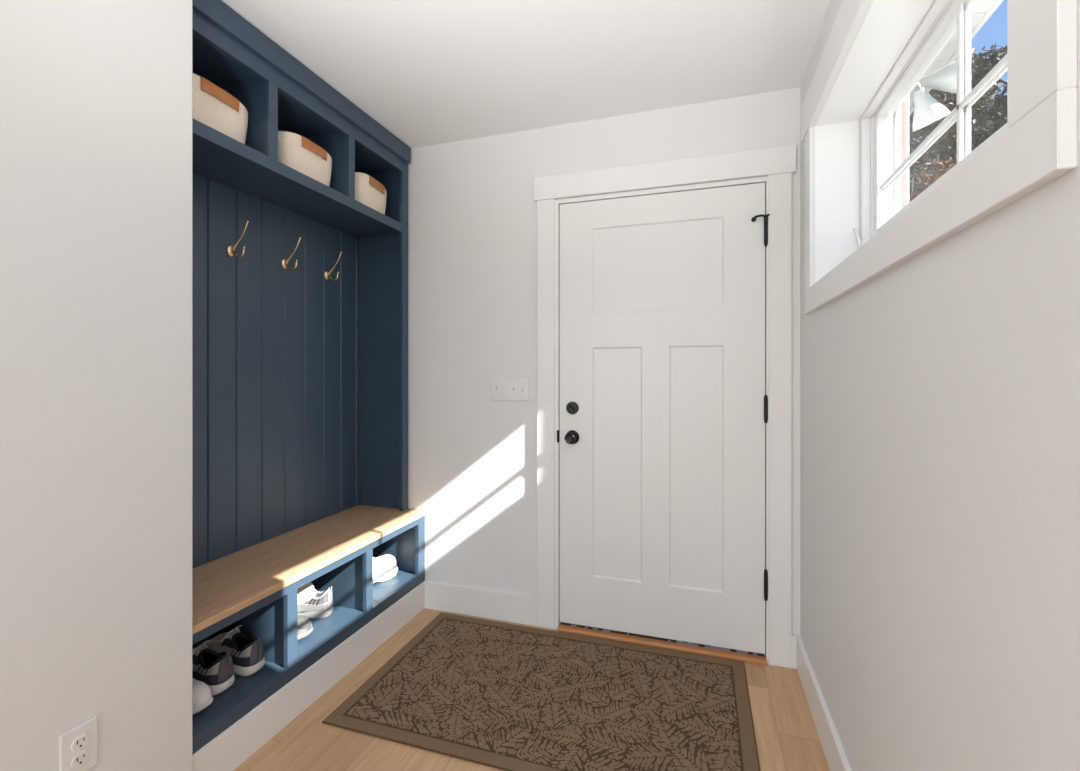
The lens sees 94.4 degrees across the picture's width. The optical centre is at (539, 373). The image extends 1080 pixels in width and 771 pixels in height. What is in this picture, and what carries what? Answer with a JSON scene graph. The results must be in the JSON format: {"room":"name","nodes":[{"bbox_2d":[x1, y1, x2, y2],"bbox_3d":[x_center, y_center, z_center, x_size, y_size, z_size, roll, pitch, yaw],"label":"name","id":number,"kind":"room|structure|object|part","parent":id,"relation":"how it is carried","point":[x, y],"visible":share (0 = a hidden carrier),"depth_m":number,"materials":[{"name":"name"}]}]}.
{"room":"mudroom","nodes":[
{"label":"mudroom","id":0,"kind":"room"},
{"bbox_2d":[0,0,191,770],"bbox_3d":[-1.881,0.015,-0.364,0.600,2.455,3.957,0,0,18],"label":"wall","id":1,"kind":"structure","parent":0,"point":[96,95],"depth_m":1.20,"materials":[{"name":"white paint"}]},
{"bbox_2d":[59,715,97,770],"bbox_3d":[-1.071,0.877,1.163,0.009,0.118,0.076,0,0,18],"label":"power outlet","id":2,"kind":"object","parent":1,"relation":"attached to","point":[78,747],"visible":1,"depth_m":1.16,"materials":[{"name":"white plastic"}]},
{"bbox_2d":[71,750,88,768],"bbox_3d":[-1.069,0.896,1.163,0.005,0.028,0.034,0,0,18],"label":"receptacle","id":3,"kind":"object","parent":2,"relation":"attached to","point":[79,758],"depth_m":1.16,"materials":[{"name":"white plastic"}]},
{"bbox_2d":[71,734,88,751],"bbox_3d":[-1.069,0.858,1.163,0.005,0.028,0.034,0,0,18],"label":"receptacle","id":4,"kind":"object","parent":2,"relation":"attached to","point":[79,742],"depth_m":1.16,"materials":[{"name":"white plastic"}]},
{"bbox_2d":[217,655,232,683],"bbox_3d":[-1.040,0.974,1.659,0.015,0.078,0.063,0,0,13],"label":"heels","id":5,"kind":"structure","parent":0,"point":[222,670],"depth_m":1.65,"materials":[{"name":"grey fabric"}]},
{"bbox_2d":[250,639,263,665],"bbox_3d":[-0.993,0.974,1.762,0.015,0.078,0.063,0,0,14],"label":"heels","id":6,"kind":"structure","parent":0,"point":[257,650],"depth_m":1.75,"materials":[{"name":"grey fabric"}]},
{"bbox_2d":[327,590,332,608],"bbox_3d":[-0.913,0.974,2.180,0.014,0.078,0.063,0,0,-10],"label":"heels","id":7,"kind":"structure","parent":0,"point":[330,601],"depth_m":2.16,"materials":[{"name":"white"}]},
{"bbox_2d":[221,0,830,147],"bbox_3d":[-0.709,-1.272,-0.051,2.640,0.120,5.570,0,0,18],"label":"ceiling","id":8,"kind":"structure","parent":0,"point":[429,72],"depth_m":1.89,"materials":[{"name":"white paint"}]},
{"bbox_2d":[234,608,829,770],"bbox_3d":[-0.709,1.303,-0.051,2.640,0.120,5.570,0,0,18],"label":"floor","id":9,"kind":"structure","parent":0,"point":[786,735],"depth_m":1.70,"materials":[{"name":"brown wood"}]},
{"bbox_2d":[192,516,424,754],"bbox_3d":[-1.006,0.997,2.111,0.413,0.492,1.287,0,0,18],"label":"cubbies","id":10,"kind":"object","parent":9,"relation":"on","point":[357,601],"visible":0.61,"depth_m":1.90,"materials":[{"name":"blue paint"}]},
{"bbox_2d":[192,678,212,714],"bbox_3d":[-1.177,0.980,1.581,0.297,0.139,0.114,0,0,16],"label":"sneaker","id":11,"kind":"object","parent":10,"relation":"on","point":[202,697],"visible":0.14,"depth_m":1.55,"materials":[{"name":"white"}]},
{"bbox_2d":[192,640,234,695],"bbox_3d":[-1.174,0.980,1.694,0.297,0.139,0.114,0,0,13],"label":"shoe","id":12,"kind":"object","parent":10,"relation":"on","point":[214,669],"visible":0.52,"depth_m":1.65,"materials":[{"name":"grey fabric"}]},
{"bbox_2d":[192,625,264,676],"bbox_3d":[-1.127,0.980,1.799,0.297,0.139,0.114,0,0,14],"label":"shoe","id":13,"kind":"object","parent":10,"relation":"on","point":[247,653],"visible":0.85,"depth_m":1.76,"materials":[{"name":"black fabric"}]},
{"bbox_2d":[297,614,312,640],"bbox_3d":[-1.049,0.980,2.000,0.275,0.139,0.114,0,0,8],"label":"trainer","id":14,"kind":"object","parent":10,"relation":"on","point":[304,625],"visible":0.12,"depth_m":1.98,"materials":[{"name":"grey"}]},
{"bbox_2d":[297,582,316,604],"bbox_3d":[-1.043,0.867,2.016,0.278,0.099,0.112,0,0,7],"label":"sneaker","id":15,"kind":"object","parent":10,"relation":"on","point":[307,591],"visible":0.11,"depth_m":1.98,"materials":[{"name":"white fabric"}]},
{"bbox_2d":[192,580,425,770],"bbox_3d":[-0.814,1.172,2.050,0.020,0.142,1.293,0,0,18],"label":"baseboard","id":16,"kind":"structure","parent":10,"relation":"attached to","point":[242,739],"depth_m":1.83,"materials":[{"name":"white paint"}]},
{"bbox_2d":[192,505,425,634],"bbox_3d":[-1.004,0.738,2.111,0.426,0.024,1.289,0,0,18],"label":"bench top","id":17,"kind":"object","parent":10,"relation":"on","point":[222,587],"visible":0.76,"depth_m":1.95,"materials":[{"name":"brown wood"}]},
{"bbox_2d":[192,0,410,568],"bbox_3d":[-1.046,-0.242,2.124,0.337,1.934,1.287,0,0,18],"label":"tall cabinet","id":18,"kind":"object","parent":17,"relation":"on","point":[300,376],"visible":0.7,"depth_m":2.21,"materials":[{"name":"blue paint"}]},
{"bbox_2d":[192,73,247,143],"bbox_3d":[-1.172,-0.877,1.708,0.227,0.174,0.308,0,0,15],"label":"storage basket","id":19,"kind":"object","parent":18,"relation":"on","point":[214,107],"visible":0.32,"depth_m":1.68,"materials":[{"name":"fabric"}]},
{"bbox_3d":[-1.078,-0.941,1.683,0.030,0.047,0.144,0,0,15],"label":"leather handle","id":20,"kind":"part","parent":19,"relation":"part of","materials":[{"name":"brown leather"}]},
{"bbox_2d":[227,220,248,257],"bbox_3d":[-1.200,-0.537,1.998,0.092,0.147,0.038,0,0,18],"label":"coat hook","id":21,"kind":"object","parent":18,"relation":"attached to","point":[231,251],"visible":1,"depth_m":2.00,"materials":[{"name":"gold metal"}]},
{"bbox_3d":[-1.240,-0.497,2.010,0.008,0.051,0.038,0,0,18],"label":"plate","id":22,"kind":"part","parent":21,"relation":"part of","materials":[{"name":"gold metal"}]},
{"bbox_3d":[-1.202,-0.010,2.166,0.014,1.470,1.270,0,0,18],"label":"beadboard panel","id":23,"kind":"part","parent":18,"relation":"part of","materials":[{"name":"blue paint"}]},
{"bbox_2d":[281,237,300,269],"bbox_3d":[-1.117,-0.542,2.257,0.092,0.147,0.038,0,0,18],"label":"coat hook","id":24,"kind":"object","parent":18,"relation":"attached to","point":[284,262],"visible":1,"depth_m":2.26,"materials":[{"name":"gold metal"}]},
{"bbox_3d":[-1.157,-0.502,2.270,0.008,0.051,0.038,0,0,18],"label":"plate","id":25,"kind":"part","parent":24,"relation":"part of","materials":[{"name":"gold metal"}]},
{"bbox_3d":[-1.057,-1.105,2.127,0.287,0.018,1.250,0,0,18],"label":"panel","id":26,"kind":"part","parent":18,"relation":"part of","materials":[{"name":"blue paint"}]},
{"bbox_2d":[192,135,398,236],"bbox_3d":[-1.057,-0.771,2.127,0.287,0.037,1.250,0,0,18],"label":"shelf","id":27,"kind":"object","parent":18,"relation":"attached to","point":[212,163],"depth_m":2.09,"materials":[{"name":"blue paint"}]},
{"bbox_3d":[-0.915,-0.767,2.070,0.019,0.045,1.192,0,0,18],"label":"shelf rail","id":28,"kind":"part","parent":18,"relation":"part of","materials":[{"name":"blue paint"}]},
{"bbox_2d":[278,131,331,186],"bbox_3d":[-1.037,-0.877,2.113,0.228,0.174,0.308,0,0,16],"label":"storage basket","id":29,"kind":"object","parent":18,"relation":"on","point":[295,151],"visible":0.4,"depth_m":2.03,"materials":[{"name":"beige fabric"}]},
{"bbox_3d":[-0.943,-0.941,2.086,0.030,0.047,0.144,0,0,16],"label":"leather handle","id":30,"kind":"part","parent":29,"relation":"part of","materials":[{"name":"brown leather"}]},
{"bbox_2d":[324,251,341,280],"bbox_3d":[-1.034,-0.540,2.514,0.092,0.147,0.038,0,0,18],"label":"coat hook","id":31,"kind":"object","parent":18,"relation":"attached to","point":[327,275],"visible":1,"depth_m":2.51,"materials":[{"name":"gold metal"}]},
{"bbox_3d":[-1.074,-0.500,2.527,0.008,0.051,0.038,0,0,18],"label":"plate","id":32,"kind":"part","parent":31,"relation":"part of","materials":[{"name":"gold metal"}]},
{"bbox_2d":[355,172,386,214],"bbox_3d":[-0.910,-0.877,2.509,0.227,0.174,0.308,0,0,11],"label":"storage basket","id":33,"kind":"object","parent":18,"relation":"on","point":[370,192],"visible":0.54,"depth_m":2.43,"materials":[{"name":"beige fabric"}]},
{"bbox_3d":[-0.814,-0.941,2.491,0.030,0.047,0.144,0,0,11],"label":"leather handle","id":34,"kind":"part","parent":33,"relation":"part of","materials":[{"name":"brown leather"}]},
{"bbox_3d":[-0.863,-0.242,2.731,0.287,1.934,0.019,0,0,18],"label":"panel","id":35,"kind":"part","parent":18,"relation":"part of","materials":[{"name":"blue paint"}]},
{"bbox_2d":[297,586,332,618],"bbox_3d":[-1.039,0.980,2.161,0.275,0.139,0.114,0,0,-10],"label":"trainer","id":36,"kind":"object","parent":10,"relation":"on","point":[320,606],"visible":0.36,"depth_m":2.14,"materials":[{"name":"white fabric"}]},
{"bbox_2d":[373,554,397,583],"bbox_3d":[-0.838,0.986,2.539,0.114,0.127,0.264,0,0,38],"label":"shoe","id":37,"kind":"object","parent":10,"relation":"on","point":[385,568],"visible":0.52,"depth_m":2.53,"materials":[{"name":"white"}]},
{"bbox_3d":[-0.813,0.900,2.710,0.374,0.299,0.028,0,0,18],"label":"panel","id":38,"kind":"part","parent":10,"relation":"part of","materials":[{"name":"blue paint"}]},
{"bbox_2d":[322,613,759,770],"bbox_3d":[0.049,1.238,1.961,1.461,0.008,0.854,0,0,18],"label":"door mat","id":39,"kind":"object","parent":9,"relation":"on","point":[499,695],"visible":1,"depth_m":1.86,"materials":[{"name":"brown fabric"}]},
{"bbox_2d":[408,87,799,634],"bbox_3d":[0.116,0.015,2.520,2.640,2.455,0.170,0,0,18],"label":"wall","id":40,"kind":"structure","parent":0,"point":[472,209],"depth_m":2.54,"materials":[{"name":"white paint"}]},
{"bbox_2d":[491,377,529,400],"bbox_3d":[-0.145,0.076,2.504,0.203,0.114,0.021,0,0,18],"label":"light switch","id":41,"kind":"object","parent":40,"relation":"attached to","point":[502,388],"visible":1,"depth_m":2.49,"materials":[{"name":"white plastic"}]},
{"bbox_2d":[537,199,554,629],"bbox_3d":[0.030,0.197,2.449,0.090,2.093,0.018,0,0,18],"label":"trim","id":42,"kind":"structure","parent":40,"relation":"attached to","point":[545,208],"depth_m":2.44,"materials":[{"name":"white paint"}]},
{"bbox_2d":[425,580,796,668],"bbox_3d":[0.236,1.171,2.383,1.777,0.144,0.017,0,0,18],"label":"baseboard","id":43,"kind":"structure","parent":40,"relation":"attached to","point":[511,607],"depth_m":2.54,"materials":[{"name":"white paint"}]},
{"bbox_2d":[555,176,767,663],"bbox_3d":[0.557,0.198,2.368,0.966,2.090,0.170,0,0,18],"label":"trim","id":44,"kind":"structure","parent":40,"relation":"attached to","point":[558,202],"depth_m":2.39,"materials":[{"name":"white paint"}]},
{"bbox_2d":[557,622,766,665],"bbox_3d":[0.553,1.232,2.358,0.926,0.022,0.192,0,0,18],"label":"threshold","id":45,"kind":"object","parent":40,"relation":"in","point":[712,651],"depth_m":2.26,"materials":[{"name":"brown wood"}]},
{"bbox_2d":[557,183,769,655],"bbox_3d":[0.531,0.199,2.285,0.946,2.043,0.102,0,0,18],"label":"door","id":46,"kind":"structure","parent":40,"relation":"in","point":[664,401],"depth_m":2.28,"materials":[{"name":"white paint"}]},
{"bbox_3d":[0.090,0.304,2.443,0.010,0.060,0.032,0,0,18],"label":"strike plate","id":47,"kind":"part","parent":46,"relation":"part of","materials":[{"name":"black metal"}]},
{"bbox_3d":[0.147,0.306,2.381,0.055,0.055,0.052,0,0,18],"label":"knob","id":48,"kind":"part","parent":46,"relation":"part of","materials":[{"name":"black metal"}]},
{"bbox_2d":[533,144,795,201],"bbox_3d":[0.525,-0.907,2.287,1.164,0.115,0.024,0,0,18],"label":"trim","id":49,"kind":"structure","parent":40,"relation":"attached to","point":[762,162],"depth_m":2.26,"materials":[{"name":"white paint"}]},
{"bbox_2d":[768,172,791,667],"bbox_3d":[1.021,0.197,2.131,0.090,2.093,0.018,0,0,18],"label":"trim","id":50,"kind":"structure","parent":40,"relation":"attached to","point":[779,185],"depth_m":2.12,"materials":[{"name":"white paint"}]},
{"bbox_2d":[800,0,1079,770],"bbox_3d":[0.399,0.015,-0.496,0.258,2.455,5.400,0,0,18],"label":"wall","id":51,"kind":"structure","parent":0,"point":[940,393],"depth_m":0.85,"materials":[{"name":"white paint"}]},
{"bbox_2d":[805,127,814,290],"bbox_3d":[1.019,-0.617,1.888,0.018,0.592,0.084,0,0,18],"label":"trim","id":52,"kind":"structure","parent":51,"relation":"attached to","point":[810,136],"depth_m":1.85,"materials":[{"name":"white paint"}]},
{"bbox_2d":[796,635,851,770],"bbox_3d":[0.291,1.174,-0.382,0.017,0.138,5.250,0,0,18],"label":"baseboard","id":53,"kind":"structure","parent":51,"relation":"attached to","point":[835,755],"depth_m":1.69,"materials":[{"name":"white paint"}]},
{"bbox_2d":[801,0,872,141],"bbox_3d":[0.810,-0.979,1.247,0.024,0.132,1.510,0,0,18],"label":"trim","id":54,"kind":"structure","parent":51,"relation":"attached to","point":[850,17],"depth_m":1.51,"materials":[{"name":"white paint"}]},
{"bbox_2d":[815,0,934,282],"bbox_3d":[0.891,-0.617,1.227,0.143,0.622,1.282,0,0,18],"label":"trim","id":55,"kind":"structure","parent":51,"relation":"attached to","point":[888,26],"depth_m":1.80,"materials":[{"name":"white wood"}]},
{"bbox_2d":[853,0,1008,247],"bbox_3d":[1.010,-0.655,1.183,0.152,0.729,1.330,0,0,18],"label":"window","id":56,"kind":"structure","parent":51,"relation":"in","point":[885,159],"depth_m":1.50,"materials":[{"name":"white plastic"}]},
{"bbox_3d":[1.055,-0.655,1.168,0.015,0.729,1.330,0,0,18],"label":"casing","id":57,"kind":"part","parent":56,"relation":"part of","materials":[{"name":"white plastic"}]},
{"bbox_2d":[805,88,1076,313],"bbox_3d":[0.812,-0.276,1.245,0.018,0.090,1.435,0,0,18],"label":"trim","id":58,"kind":"structure","parent":51,"relation":"attached to","point":[1041,147],"depth_m":0.73,"materials":[{"name":"white paint"}]},
{"bbox_2d":[1007,0,1076,128],"bbox_3d":[0.608,-0.617,0.609,0.018,0.592,0.099,0,0,18],"label":"trim","id":59,"kind":"structure","parent":51,"relation":"attached to","point":[1041,34],"depth_m":0.60,"materials":[{"name":"white paint"}]},
{"label":"outside","id":60,"kind":"structure","parent":0,"visible":0},
{"bbox_3d":[31.959,1.618,0.242,59.290,0.150,100.000,0,0,18],"label":"ground","id":61,"kind":"structure","parent":60,"visible":0},
{"bbox_2d":[909,154,956,202],"bbox_3d":[5.998,-0.776,7.660,4.180,4.647,3.744,0,0,18],"label":"tree","id":62,"kind":"object","parent":61,"relation":"on","point":[947,165],"visible":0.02,"depth_m":7.04,"materials":[{"name":"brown plant"}]},
{"bbox_2d":[909,108,980,197],"bbox_3d":[12.180,-5.207,18.477,6.284,13.505,6.602,0,0,18],"label":"tree","id":63,"kind":"object","parent":61,"relation":"on","point":[917,138],"visible":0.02,"depth_m":18.00,"materials":[{"name":"green plant"}]},
{"bbox_2d":[909,42,1006,195],"bbox_3d":[10.746,-3.524,13.298,5.534,10.140,4.334,0,0,38],"label":"tree","id":64,"kind":"object","parent":61,"relation":"on","point":[944,141],"visible":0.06,"depth_m":12.56,"materials":[{"name":"green plant"}]},
{"bbox_2d":[909,81,1006,196],"bbox_3d":[20.186,-7.126,25.110,8.344,17.342,9.569,0,0,18],"label":"tree","id":65,"kind":"object","parent":61,"relation":"on","point":[997,82],"visible":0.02,"depth_m":23.07,"materials":[{"name":"green plant"}]},
{"bbox_2d":[913,45,1006,182],"bbox_3d":[9.097,-2.182,9.049,4.186,7.455,4.004,0,0,-39],"label":"tree","id":66,"kind":"object","parent":61,"relation":"on","point":[1000,119],"visible":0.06,"depth_m":9.32,"materials":[{"name":"green plant"}]},
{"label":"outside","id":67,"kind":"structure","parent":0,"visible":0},
{"bbox_2d":[909,0,1002,115],"bbox_3d":[1.234,-1.407,1.098,0.358,0.178,5.846,0,0,18],"label":"soffit","id":68,"kind":"structure","parent":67,"point":[983,9],"depth_m":1.98,"materials":[{"name":"white paint"}]},
{"bbox_2d":[912,60,956,130],"bbox_3d":[1.538,-1.144,1.971,0.205,0.364,0.126,0,0,36],"label":"light","id":69,"kind":"object","parent":68,"relation":"attached to","point":[927,110],"visible":0.56,"depth_m":1.94,"materials":[{"name":"grey"}]},
{"bbox_3d":[1.486,-1.142,1.982,0.034,0.090,0.076,0,0,18],"label":"swivel arm","id":70,"kind":"part","parent":69,"relation":"part of","materials":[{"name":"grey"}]}
]}

